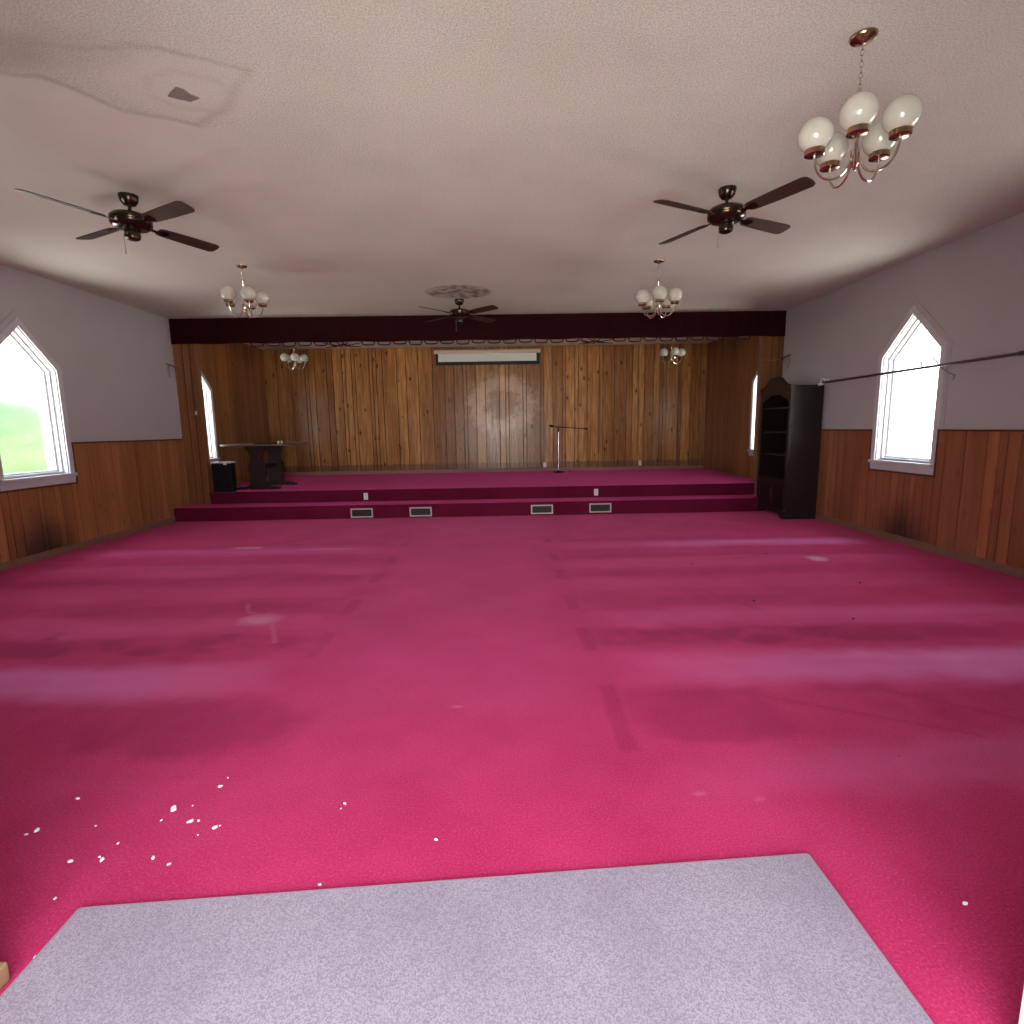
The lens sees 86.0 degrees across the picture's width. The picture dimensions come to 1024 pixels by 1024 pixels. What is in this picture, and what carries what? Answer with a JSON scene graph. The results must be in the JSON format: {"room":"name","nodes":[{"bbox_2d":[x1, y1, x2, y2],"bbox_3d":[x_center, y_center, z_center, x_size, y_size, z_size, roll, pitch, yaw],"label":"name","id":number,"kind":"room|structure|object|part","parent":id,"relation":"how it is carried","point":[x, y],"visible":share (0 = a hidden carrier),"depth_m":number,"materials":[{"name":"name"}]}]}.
{"room":"house of worship","nodes":[
{"label":"house of worship","id":0,"kind":"room"},
{"bbox_2d":[0,264,215,467],"bbox_3d":[-5.768,-1.113,7.051,0.240,3.567,12.350,-1,9,-1],"label":"wall","id":1,"kind":"structure","parent":0,"point":[114,356],"depth_m":7.61,"materials":[{"name":"grey paint"}]},
{"bbox_2d":[0,309,77,490],"bbox_3d":[-5.735,-1.303,6.390,0.295,2.020,1.200,-1,9,-1],"label":"window","id":2,"kind":"structure","parent":1,"relation":"in","point":[58,472],"depth_m":6.79,"materials":[{"name":"paint"}]},
{"bbox_3d":[-5.767,-1.264,6.396,0.050,1.700,0.916,-1,9,-1],"label":"sash","id":3,"kind":"part","parent":2,"relation":"part of","materials":[{"name":"white paint"}]},
{"bbox_3d":[-5.651,-0.408,6.527,0.155,0.037,1.080,-1,9,-1],"label":"sill","id":4,"kind":"part","parent":2,"relation":"part of","materials":[{"name":"paint"}]},
{"bbox_2d":[0,517,175,570],"bbox_3d":[-5.577,0.716,5.251,0.030,0.085,7.937,-1,9,-1],"label":"baseboard","id":5,"kind":"structure","parent":1,"relation":"attached to","point":[10,564],"depth_m":7.08,"materials":[{"name":"brown wood"}]},
{"bbox_2d":[0,439,189,562],"bbox_3d":[-5.593,0.046,5.395,0.026,1.368,8.424,-1,9,-1],"label":"wainscoting","id":6,"kind":"structure","parent":1,"relation":"attached to","point":[118,486],"depth_m":7.47,"materials":[{"name":"brown wood"}]},
{"bbox_3d":[-5.600,-0.368,5.332,0.026,0.530,8.424,-1,9,-1],"label":"cap rail","id":7,"kind":"part","parent":6,"relation":"part of","materials":[{"name":"brown wood"}]},
{"bbox_2d":[166,363,176,376],"bbox_3d":[-5.656,-2.350,9.145,0.044,0.223,0.219,1,9,15],"label":"curtain bracket","id":8,"kind":"object","parent":1,"relation":"attached to","point":[166,363],"visible":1,"depth_m":9.07,"materials":[{"name":"black metal"}]},
{"bbox_2d":[175,371,219,464],"bbox_3d":[-5.790,-1.842,9.949,0.295,2.020,1.200,-1,9,-1],"label":"window","id":9,"kind":"structure","parent":1,"relation":"in","point":[208,398],"depth_m":10.42,"materials":[{"name":"glass"}]},
{"bbox_3d":[-5.686,-1.825,9.954,0.022,1.902,1.090,-1,9,-1],"label":"casing","id":10,"kind":"part","parent":9,"relation":"part of","materials":[{"name":"paint"}]},
{"bbox_2d":[198,343,270,487],"bbox_3d":[-5.708,-2.051,11.198,0.018,2.917,3.470,-1,9,-1],"label":"wood paneling","id":11,"kind":"structure","parent":1,"relation":"attached to","point":[235,372],"depth_m":11.42,"materials":[{"name":"brown wood"}]},
{"bbox_2d":[172,344,212,504],"bbox_3d":[-5.497,-1.574,9.460,0.380,3.347,0.115,-1,9,-1],"label":"wall","id":12,"kind":"structure","parent":0,"point":[186,356],"depth_m":9.42,"materials":[{"name":"brown wood"}]},
{"bbox_2d":[274,343,701,471],"bbox_3d":[-0.566,-2.117,13.124,10.351,3.567,0.200,-1,9,-1],"label":"wall","id":13,"kind":"structure","parent":0,"point":[701,343],"depth_m":12.97,"materials":[{"name":"brown wood"}]},
{"bbox_2d":[263,343,707,471],"bbox_3d":[-0.569,-2.403,12.974,10.335,2.917,0.018,-1,9,-1],"label":"wood paneling","id":14,"kind":"structure","parent":13,"relation":"attached to","point":[629,408],"depth_m":12.96,"materials":[{"name":"brown wood"}]},
{"bbox_2d":[434,349,539,364],"bbox_3d":[-0.571,-3.596,12.752,2.460,0.342,0.090,-1,9,-1],"label":"projector screen","id":15,"kind":"object","parent":13,"relation":"attached to","point":[479,356],"visible":1,"depth_m":12.74,"materials":[{"name":"fabric"}]},
{"bbox_2d":[284,465,703,475],"bbox_3d":[-0.546,-0.996,13.168,10.351,0.075,0.021,-1,9,-1],"label":"baseboard","id":16,"kind":"structure","parent":13,"relation":"attached to","point":[689,466],"depth_m":13.16,"materials":[{"name":"brown wood"}]},
{"bbox_2d":[0,510,1023,1023],"bbox_3d":[-0.428,0.640,6.160,10.351,0.200,14.400,-1,9,-1],"label":"floor","id":17,"kind":"structure","parent":0,"point":[527,694],"depth_m":2.80,"materials":[{"name":"carpet"}]},
{"bbox_2d":[174,495,757,521],"bbox_3d":[-0.493,-0.076,9.470,10.330,0.225,0.487,-1,9,-1],"label":"step","id":18,"kind":"structure","parent":17,"relation":"on","point":[703,503],"depth_m":9.24,"materials":[{"name":"carpet"}]},
{"bbox_2d":[350,508,372,517],"bbox_3d":[-2.517,0.017,9.201,0.370,0.156,0.010,-1,9,-1],"label":"floor vent","id":19,"kind":"object","parent":18,"relation":"attached to","point":[356,512],"visible":1,"depth_m":9.20,"materials":[{"name":"metal"}]},
{"bbox_2d":[409,507,431,516],"bbox_3d":[-1.532,-0.004,9.213,0.370,0.156,0.010,-1,9,-1],"label":"floor vent","id":20,"kind":"object","parent":18,"relation":"attached to","point":[414,511],"visible":1,"depth_m":9.21,"materials":[{"name":"metal"}]},
{"bbox_2d":[531,505,552,513],"bbox_3d":[0.504,-0.044,9.238,0.370,0.156,0.010,-1,9,-1],"label":"floor vent","id":21,"kind":"object","parent":18,"relation":"attached to","point":[535,509],"visible":1,"depth_m":9.24,"materials":[{"name":"metal"}]},
{"bbox_2d":[589,503,610,512],"bbox_3d":[1.487,-0.070,9.250,0.370,0.156,0.010,-1,9,-1],"label":"floor vent","id":22,"kind":"object","parent":18,"relation":"attached to","point":[593,507],"visible":1,"depth_m":9.25,"materials":[{"name":"metal"}]},
{"bbox_2d":[0,853,933,1023],"bbox_3d":[-0.133,1.373,0.587,2.382,0.012,2.554,-1,9,-1],"label":"rug","id":23,"kind":"object","parent":17,"relation":"on","point":[762,939],"visible":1,"depth_m":1.51,"materials":[{"name":"grey carpet"}]},
{"bbox_2d":[210,468,754,503],"bbox_3d":[-0.516,-0.481,11.456,10.351,0.430,3.562,-1,9,-1],"label":"stage platform","id":24,"kind":"object","parent":17,"relation":"on","point":[643,482],"visible":0.5,"depth_m":9.80,"materials":[{"name":"carpet"}]},
{"bbox_2d":[210,461,236,491],"bbox_3d":[-5.074,-0.622,9.685,0.357,0.525,0.186,-1,9,-1],"label":"storage box","id":25,"kind":"object","parent":24,"relation":"on","point":[223,473],"visible":1,"depth_m":9.62,"materials":[{"name":"black plastic"}]},
{"bbox_3d":[-5.078,-0.870,9.652,0.357,0.025,0.176,-1,9,-1],"label":"lid","id":26,"kind":"part","parent":25,"relation":"part of","materials":[{"name":"white plastic"}]},
{"bbox_2d":[220,443,306,489],"bbox_3d":[-4.628,-0.878,10.356,1.400,0.815,1.160,-1,9,-1],"label":"trestle table","id":27,"kind":"object","parent":24,"relation":"on","point":[257,467],"visible":0.97,"depth_m":9.97,"materials":[{"name":"brown wood"}]},
{"bbox_2d":[549,425,587,472],"bbox_3d":[1.303,-1.470,12.694,0.874,1.097,0.260,-1,9,-1],"label":"microphone stand","id":28,"kind":"object","parent":24,"relation":"on","point":[558,471],"visible":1,"depth_m":12.65,"materials":[{"name":"silver metal"}]},
{"bbox_2d":[756,377,823,518],"bbox_3d":[4.389,-1.040,8.776,0.534,2.185,0.974,-1,9,-1],"label":"bookcase","id":29,"kind":"object","parent":17,"relation":"on","point":[790,415],"visible":0.96,"depth_m":8.42,"materials":[{"name":"black wood"}]},
{"bbox_3d":[4.173,-0.338,9.105,0.028,0.445,0.443,-1,9,-1],"label":"door","id":30,"kind":"part","parent":29,"relation":"part of","materials":[{"name":"black wood"}]},
{"bbox_3d":[4.418,-0.925,8.794,0.450,0.024,0.900,-1,9,-1],"label":"shelf","id":31,"kind":"part","parent":29,"relation":"part of","materials":[{"name":"black wood"}]},
{"bbox_3d":[4.412,-1.031,9.246,0.477,2.025,0.025,-1,9,-1],"label":"panel","id":32,"kind":"part","parent":29,"relation":"part of","materials":[{"name":"brown wood"}]},
{"bbox_3d":[4.412,-1.271,8.742,0.450,0.024,0.900,-1,9,-1],"label":"shelf","id":33,"kind":"part","parent":29,"relation":"part of","materials":[{"name":"brown wood"}]},
{"bbox_3d":[4.167,-1.238,8.743,0.018,1.368,0.950,-1,9,-1],"label":"frame","id":34,"kind":"part","parent":29,"relation":"part of","materials":[{"name":"brown wood"}]},
{"bbox_3d":[4.407,-1.641,8.685,0.450,0.024,0.900,-1,9,-1],"label":"shelf","id":35,"kind":"part","parent":29,"relation":"part of","materials":[{"name":"brown wood"}]},
{"bbox_3d":[4.148,-2.007,8.626,0.032,0.220,0.974,-1,9,-1],"label":"crown","id":36,"kind":"part","parent":29,"relation":"part of","materials":[{"name":"brown wood"}]},
{"bbox_3d":[4.180,-0.271,8.663,0.028,0.445,0.443,-1,9,-1],"label":"door","id":37,"kind":"part","parent":29,"relation":"part of","materials":[{"name":"black wood"}]},
{"bbox_3d":[4.426,-0.892,8.331,0.477,2.025,0.025,-1,9,-1],"label":"panel","id":38,"kind":"part","parent":29,"relation":"part of","materials":[{"name":"black wood"}]},
{"bbox_2d":[0,0,1023,349],"bbox_3d":[-0.501,-3.010,6.743,10.351,0.150,12.150,-1,9,-1],"label":"ceiling","id":39,"kind":"structure","parent":0,"point":[358,157],"depth_m":3.73,"materials":[{"name":"white paint"}]},
{"bbox_2d":[14,189,218,253],"bbox_3d":[-3.074,-2.315,4.437,1.112,0.450,1.112,-4,9,-18],"label":"ceiling fan","id":40,"kind":"object","parent":39,"relation":"hanging from","point":[133,224],"visible":1,"depth_m":4.36,"materials":[{"name":"brown wood"}]},
{"bbox_3d":[-3.290,-2.262,4.019,0.138,0.037,0.537,4,10,27],"label":"blade","id":41,"kind":"part","parent":40,"relation":"part of","materials":[{"name":"brown wood"}]},
{"bbox_3d":[-3.495,-2.354,4.649,0.537,0.037,0.138,4,10,27],"label":"blade","id":42,"kind":"part","parent":40,"relation":"part of","materials":[{"name":"brown wood"}]},
{"bbox_3d":[-2.652,-2.303,4.221,0.537,0.037,0.138,4,10,27],"label":"blade","id":43,"kind":"part","parent":40,"relation":"part of","materials":[{"name":"brown wood"}]},
{"bbox_3d":[-2.858,-2.395,4.851,0.138,0.037,0.537,4,10,27],"label":"blade","id":44,"kind":"part","parent":40,"relation":"part of","materials":[{"name":"brown wood"}]},
{"bbox_2d":[168,87,198,101],"bbox_3d":[-1.865,-2.361,3.117,0.131,0.010,0.126,6,11,36],"label":"trim","id":45,"kind":"structure","parent":39,"relation":"attached to","point":[177,93],"depth_m":3.10,"materials":[{"name":"paint"}]},
{"bbox_2d":[220,264,269,318],"bbox_3d":[-3.120,-2.549,6.348,0.513,0.560,0.531,1,9,14],"label":"chandelier","id":46,"kind":"object","parent":39,"relation":"hanging from","point":[251,298],"visible":1,"depth_m":6.27,"materials":[{"name":"white glass"}]},
{"bbox_3d":[-3.203,-2.465,6.191,0.166,0.166,0.166,1,9,14],"label":"lamp shade","id":47,"kind":"part","parent":46,"relation":"part of","materials":[{"name":"white glass"}]},
{"bbox_3d":[-3.287,-2.495,6.399,0.166,0.166,0.166,1,9,14],"label":"lamp shade","id":48,"kind":"part","parent":46,"relation":"part of","materials":[{"name":"white glass"}]},
{"bbox_3d":[-3.156,-2.321,6.286,0.012,0.131,0.182,4,10,32],"label":"arm","id":49,"kind":"part","parent":46,"relation":"part of","materials":[{"name":"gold metal"}]},
{"bbox_3d":[-3.101,-2.502,6.350,0.056,0.376,0.056,1,9,14],"label":"stem","id":50,"kind":"part","parent":46,"relation":"part of","materials":[{"name":"gold metal"}]},
{"bbox_3d":[-2.978,-2.471,6.206,0.166,0.166,0.166,1,9,14],"label":"lamp shade","id":51,"kind":"part","parent":46,"relation":"part of","materials":[{"name":"white glass"}]},
{"bbox_3d":[-3.114,-2.520,6.542,0.166,0.166,0.166,1,9,14],"label":"lamp shade","id":52,"kind":"part","parent":46,"relation":"part of","materials":[{"name":"white glass"}]},
{"bbox_3d":[-2.923,-2.505,6.422,0.166,0.166,0.166,1,9,14],"label":"lamp shade","id":53,"kind":"part","parent":46,"relation":"part of","materials":[{"name":"white glass"}]},
{"bbox_2d":[280,343,308,369],"bbox_3d":[-4.396,-3.206,11.097,0.530,0.646,0.513,1,9,11],"label":"chandelier","id":54,"kind":"object","parent":39,"relation":"hanging from","point":[287,359],"visible":0.93,"depth_m":11.04,"materials":[{"name":"white glass"}]},
{"bbox_3d":[-4.538,-3.082,10.966,0.166,0.166,0.166,4,10,29],"label":"lamp shade","id":55,"kind":"part","parent":54,"relation":"part of","materials":[{"name":"white glass"}]},
{"bbox_3d":[-4.317,-3.079,10.922,0.166,0.166,0.166,4,10,29],"label":"lamp shade","id":56,"kind":"part","parent":54,"relation":"part of","materials":[{"name":"white glass"}]},
{"bbox_3d":[-4.207,-3.111,11.117,0.166,0.166,0.166,4,10,29],"label":"lamp shade","id":57,"kind":"part","parent":54,"relation":"part of","materials":[{"name":"white glass"}]},
{"bbox_2d":[419,298,497,330],"bbox_3d":[-0.776,-2.915,8.145,1.112,0.450,1.112,-1,9,-4],"label":"ceiling fan","id":58,"kind":"object","parent":39,"relation":"hanging from","point":[458,313],"visible":1,"depth_m":8.05,"materials":[{"name":"brown wood"}]},
{"bbox_3d":[-0.465,-2.986,8.494,0.138,0.037,0.537,7,11,41],"label":"blade","id":59,"kind":"part","parent":58,"relation":"part of","materials":[{"name":"brown wood"}]},
{"bbox_3d":[-0.419,-2.886,7.834,0.537,0.037,0.138,7,11,41],"label":"blade","id":60,"kind":"part","parent":58,"relation":"part of","materials":[{"name":"brown wood"}]},
{"bbox_2d":[169,311,786,347],"bbox_3d":[-0.534,-3.058,9.239,10.343,0.501,0.039,-1,9,-1],"label":"valance","id":61,"kind":"object","parent":39,"relation":"hanging from","point":[325,330],"visible":1,"depth_m":9.23,"materials":[{"name":"red fabric"}]},
{"bbox_2d":[635,259,681,318],"bbox_3d":[1.689,-2.601,6.407,0.513,0.626,0.530,-2,9,-9],"label":"chandelier","id":62,"kind":"object","parent":39,"relation":"hanging from","point":[644,299],"visible":1,"depth_m":6.33,"materials":[{"name":"white glass"}]},
{"bbox_3d":[1.519,-2.506,6.394,0.166,0.166,0.166,0,9,9],"label":"lamp shade","id":63,"kind":"part","parent":62,"relation":"part of","materials":[{"name":"white glass"}]},
{"bbox_3d":[1.605,-2.354,6.430,0.182,0.131,0.012,-2,9,-9],"label":"arm","id":64,"kind":"part","parent":62,"relation":"part of","materials":[{"name":"gold metal"}]},
{"bbox_3d":[1.622,-2.538,6.592,0.166,0.166,0.166,0,9,9],"label":"lamp shade","id":65,"kind":"part","parent":62,"relation":"part of","materials":[{"name":"white glass"}]},
{"bbox_3d":[1.709,-2.524,6.421,0.056,0.376,0.056,0,9,9],"label":"stem","id":66,"kind":"part","parent":62,"relation":"part of","materials":[{"name":"gold metal"}]},
{"bbox_3d":[1.678,-2.484,6.236,0.166,0.166,0.166,0,9,9],"label":"lamp shade","id":67,"kind":"part","parent":62,"relation":"part of","materials":[{"name":"white glass"}]},
{"bbox_3d":[1.845,-2.536,6.556,0.166,0.166,0.166,0,9,9],"label":"lamp shade","id":68,"kind":"part","parent":62,"relation":"part of","materials":[{"name":"white glass"}]},
{"bbox_3d":[1.807,-2.352,6.398,0.182,0.131,0.012,3,10,27],"label":"arm","id":69,"kind":"part","parent":62,"relation":"part of","materials":[{"name":"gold metal"}]},
{"bbox_3d":[1.880,-2.503,6.336,0.166,0.166,0.166,0,9,9],"label":"lamp shade","id":70,"kind":"part","parent":62,"relation":"part of","materials":[{"name":"white glass"}]},
{"bbox_2d":[659,342,685,364],"bbox_3d":[3.267,-3.340,11.173,0.513,0.646,0.530,1,9,12],"label":"chandelier","id":71,"kind":"object","parent":39,"relation":"hanging from","point":[675,351],"visible":0.91,"depth_m":11.08,"materials":[{"name":"white glass"}]},
{"bbox_3d":[3.075,-3.227,11.115,0.166,0.166,0.166,-2,9,-6],"label":"lamp shade","id":72,"kind":"part","parent":71,"relation":"part of","materials":[{"name":"white glass"}]},
{"bbox_3d":[3.270,-3.213,11.003,0.166,0.166,0.166,-2,9,-6],"label":"lamp shade","id":73,"kind":"part","parent":71,"relation":"part of","materials":[{"name":"white glass"}]},
{"bbox_3d":[3.438,-3.238,11.151,0.166,0.166,0.166,-2,9,-6],"label":"lamp shade","id":74,"kind":"part","parent":71,"relation":"part of","materials":[{"name":"white glass"}]},
{"bbox_2d":[653,177,815,247],"bbox_3d":[1.750,-2.400,4.488,1.112,0.450,1.112,2,9,17],"label":"ceiling fan","id":75,"kind":"object","parent":39,"relation":"hanging from","point":[725,215],"visible":1,"depth_m":4.39,"materials":[{"name":"brown metal"}]},
{"bbox_3d":[1.332,-2.373,4.269,0.537,0.037,0.138,-5,10,-27],"label":"blade","id":76,"kind":"part","parent":75,"relation":"part of","materials":[{"name":"brown wood"}]},
{"bbox_3d":[1.529,-2.473,4.901,0.138,0.037,0.537,-5,10,-27],"label":"blade","id":77,"kind":"part","parent":75,"relation":"part of","materials":[{"name":"brown wood"}]},
{"bbox_3d":[2.169,-2.453,4.704,0.537,0.037,0.138,-5,10,-27],"label":"blade","id":78,"kind":"part","parent":75,"relation":"part of","materials":[{"name":"brown wood"}]},
{"bbox_3d":[1.972,-2.354,4.072,0.138,0.037,0.537,-5,10,-27],"label":"blade","id":79,"kind":"part","parent":75,"relation":"part of","materials":[{"name":"brown wood"}]},
{"bbox_2d":[797,27,922,188],"bbox_3d":[1.761,-2.035,2.760,0.530,0.654,0.513,-9,12,-42],"label":"chandelier","id":80,"kind":"object","parent":39,"relation":"hanging from","point":[817,139],"visible":1,"depth_m":2.75,"materials":[{"name":"white glass"}]},
{"bbox_3d":[1.562,-1.937,2.826,0.166,0.166,0.166,4,10,29],"label":"lamp shade","id":81,"kind":"part","parent":80,"relation":"part of","materials":[{"name":"white glass"}]},
{"bbox_3d":[1.648,-1.780,2.833,0.182,0.131,0.012,1,9,11],"label":"arm","id":82,"kind":"part","parent":80,"relation":"part of","materials":[{"name":"gold metal"}]},
{"bbox_3d":[1.727,-1.962,2.977,0.166,0.166,0.166,4,10,29],"label":"lamp shade","id":83,"kind":"part","parent":80,"relation":"part of","materials":[{"name":"white glass"}]},
{"bbox_3d":[1.740,-1.794,2.918,0.012,0.132,0.183,-2,9,-7],"label":"arm","id":84,"kind":"part","parent":80,"relation":"part of","materials":[{"name":"gold metal"}]},
{"bbox_3d":[1.750,-1.945,2.787,0.056,0.376,0.056,4,10,29],"label":"stem","id":85,"kind":"part","parent":80,"relation":"part of","materials":[{"name":"gold metal"}]},
{"bbox_3d":[1.701,-1.764,2.720,0.012,0.132,0.183,4,10,29],"label":"arm","id":86,"kind":"part","parent":80,"relation":"part of","materials":[{"name":"gold metal"}]},
{"bbox_3d":[1.657,-1.907,2.623,0.166,0.166,0.166,4,10,29],"label":"lamp shade","id":87,"kind":"part","parent":80,"relation":"part of","materials":[{"name":"white glass"}]},
{"bbox_3d":[1.746,-2.224,2.745,0.015,0.212,0.015,-3,9,-16],"label":"chain","id":88,"kind":"part","parent":80,"relation":"part of","materials":[{"name":"gold metal"}]},
{"bbox_3d":[1.850,-1.787,2.857,0.183,0.132,0.012,-5,9,-24],"label":"arm","id":89,"kind":"part","parent":80,"relation":"part of","materials":[{"name":"gold metal"}]},
{"bbox_3d":[1.925,-1.949,2.868,0.166,0.166,0.166,4,10,29],"label":"lamp shade","id":90,"kind":"part","parent":80,"relation":"part of","materials":[{"name":"white glass"}]},
{"bbox_3d":[1.826,-1.768,2.734,0.012,0.131,0.182,-9,12,-42],"label":"arm","id":91,"kind":"part","parent":80,"relation":"part of","materials":[{"name":"gold metal"}]},
{"bbox_3d":[1.881,-1.915,2.649,0.166,0.166,0.166,4,10,29],"label":"lamp shade","id":92,"kind":"part","parent":80,"relation":"part of","materials":[{"name":"white glass"}]},
{"bbox_2d":[752,336,783,494],"bbox_3d":[4.469,-1.752,9.586,0.387,3.347,0.115,-1,9,-1],"label":"wall","id":93,"kind":"structure","parent":0,"point":[771,348],"depth_m":9.43,"materials":[{"name":"brown wood"}]},
{"bbox_2d":[747,369,782,455],"bbox_3d":[4.743,-2.031,10.083,0.295,2.020,1.200,-1,9,-1],"label":"window","id":94,"kind":"structure","parent":93,"relation":"in","point":[754,381],"depth_m":10.59,"materials":[{"name":"glass"}]},
{"bbox_3d":[4.640,-2.010,10.085,0.022,1.902,1.090,-1,9,-1],"label":"casing","id":95,"kind":"part","parent":94,"relation":"part of","materials":[{"name":"paint"}]},
{"bbox_2d":[777,354,790,367],"bbox_3d":[4.495,-2.544,9.352,0.448,0.223,0.159,4,10,30],"label":"curtain bracket","id":96,"kind":"object","parent":93,"relation":"attached to","point":[789,354],"visible":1,"depth_m":9.20,"materials":[{"name":"metal"}]},
{"bbox_2d":[751,212,1023,458],"bbox_3d":[4.821,-1.302,7.185,0.240,3.567,12.350,-1,9,-1],"label":"wall","id":97,"kind":"structure","parent":0,"point":[972,285],"depth_m":5.94,"materials":[{"name":"grey paint"}]},
{"bbox_2d":[703,336,758,477],"bbox_3d":[4.622,-2.237,11.329,0.018,2.917,3.470,-1,9,-1],"label":"wood paneling","id":98,"kind":"structure","parent":97,"relation":"attached to","point":[732,365],"depth_m":11.62,"materials":[{"name":"brown wood"}]},
{"bbox_2d":[868,298,952,474],"bbox_3d":[4.798,-1.492,6.524,0.295,2.020,1.200,-1,9,-1],"label":"window","id":99,"kind":"structure","parent":97,"relation":"in","point":[889,393],"depth_m":6.78,"materials":[{"name":"paint"}]},
{"bbox_3d":[4.742,-0.594,6.659,0.155,0.037,1.080,-1,9,-1],"label":"sill","id":100,"kind":"part","parent":99,"relation":"part of","materials":[{"name":"paint"}]},
{"bbox_3d":[4.831,-1.454,6.530,0.050,1.700,0.916,-1,9,-1],"label":"sash","id":101,"kind":"part","parent":99,"relation":"part of","materials":[{"name":"white glass"}]},
{"bbox_2d":[815,513,1023,578],"bbox_3d":[4.741,0.531,5.382,0.030,0.085,7.937,-1,9,-1],"label":"baseboard","id":102,"kind":"structure","parent":97,"relation":"attached to","point":[1010,570],"depth_m":6.16,"materials":[{"name":"brown wood"}]},
{"bbox_2d":[816,429,1023,568],"bbox_3d":[4.729,-0.139,5.526,0.026,1.368,8.424,-1,9,-1],"label":"wainscoting","id":103,"kind":"structure","parent":97,"relation":"attached to","point":[972,502],"depth_m":5.97,"materials":[{"name":"brown wood"}]},
{"bbox_3d":[4.723,-0.553,5.463,0.026,0.530,8.424,-1,9,-1],"label":"cap rail","id":104,"kind":"part","parent":103,"relation":"part of","materials":[{"name":"brown wood"}]},
{"bbox_2d":[818,350,1023,385],"bbox_3d":[4.630,-1.647,6.519,0.158,0.271,3.317,-1,9,-1],"label":"curtain rod","id":105,"kind":"object","parent":97,"relation":"attached to","point":[1020,353],"visible":1,"depth_m":6.01,"materials":[{"name":"black metal"}]},
{"bbox_3d":[-0.381,-0.294,1.088,10.351,3.567,0.150,-1,9,-1],"label":"wall","id":106,"kind":"structure","parent":0,"visible":0},
{"bbox_2d":[0,962,9,989],"bbox_3d":[-1.399,-0.012,1.160,0.053,2.620,0.260,-1,9,-1],"label":"trim","id":107,"kind":"structure","parent":106,"relation":"attached to","point":[4,971],"depth_m":1.47,"materials":[{"name":"beige wood"}]},
{"bbox_3d":[-0.106,0.191,-0.049,3.060,2.940,2.250,-1,9,-1],"label":"wall","id":108,"kind":"structure","parent":0,"visible":0},
{"bbox_2d":[1018,988,1023,1023],"bbox_3d":[1.147,0.283,0.698,0.112,2.065,0.860,-1,9,-1],"label":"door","id":109,"kind":"structure","parent":108,"relation":"in","point":[1021,1016],"depth_m":1.26,"materials":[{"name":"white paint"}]},
{"label":"outside","id":110,"kind":"structure","parent":0,"visible":0},
{"bbox_3d":[-36.613,1.059,9.712,47.000,0.250,100.000,-1,9,-1],"label":"lawn","id":111,"kind":"structure","parent":110,"visible":0},
{"bbox_2d":[0,391,48,473],"bbox_3d":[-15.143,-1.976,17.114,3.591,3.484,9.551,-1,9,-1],"label":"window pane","id":112,"kind":"object","parent":111,"relation":"on","point":[22,441],"visible":0.25,"depth_m":15.64,"materials":[{"name":"clear glass"}]}
]}

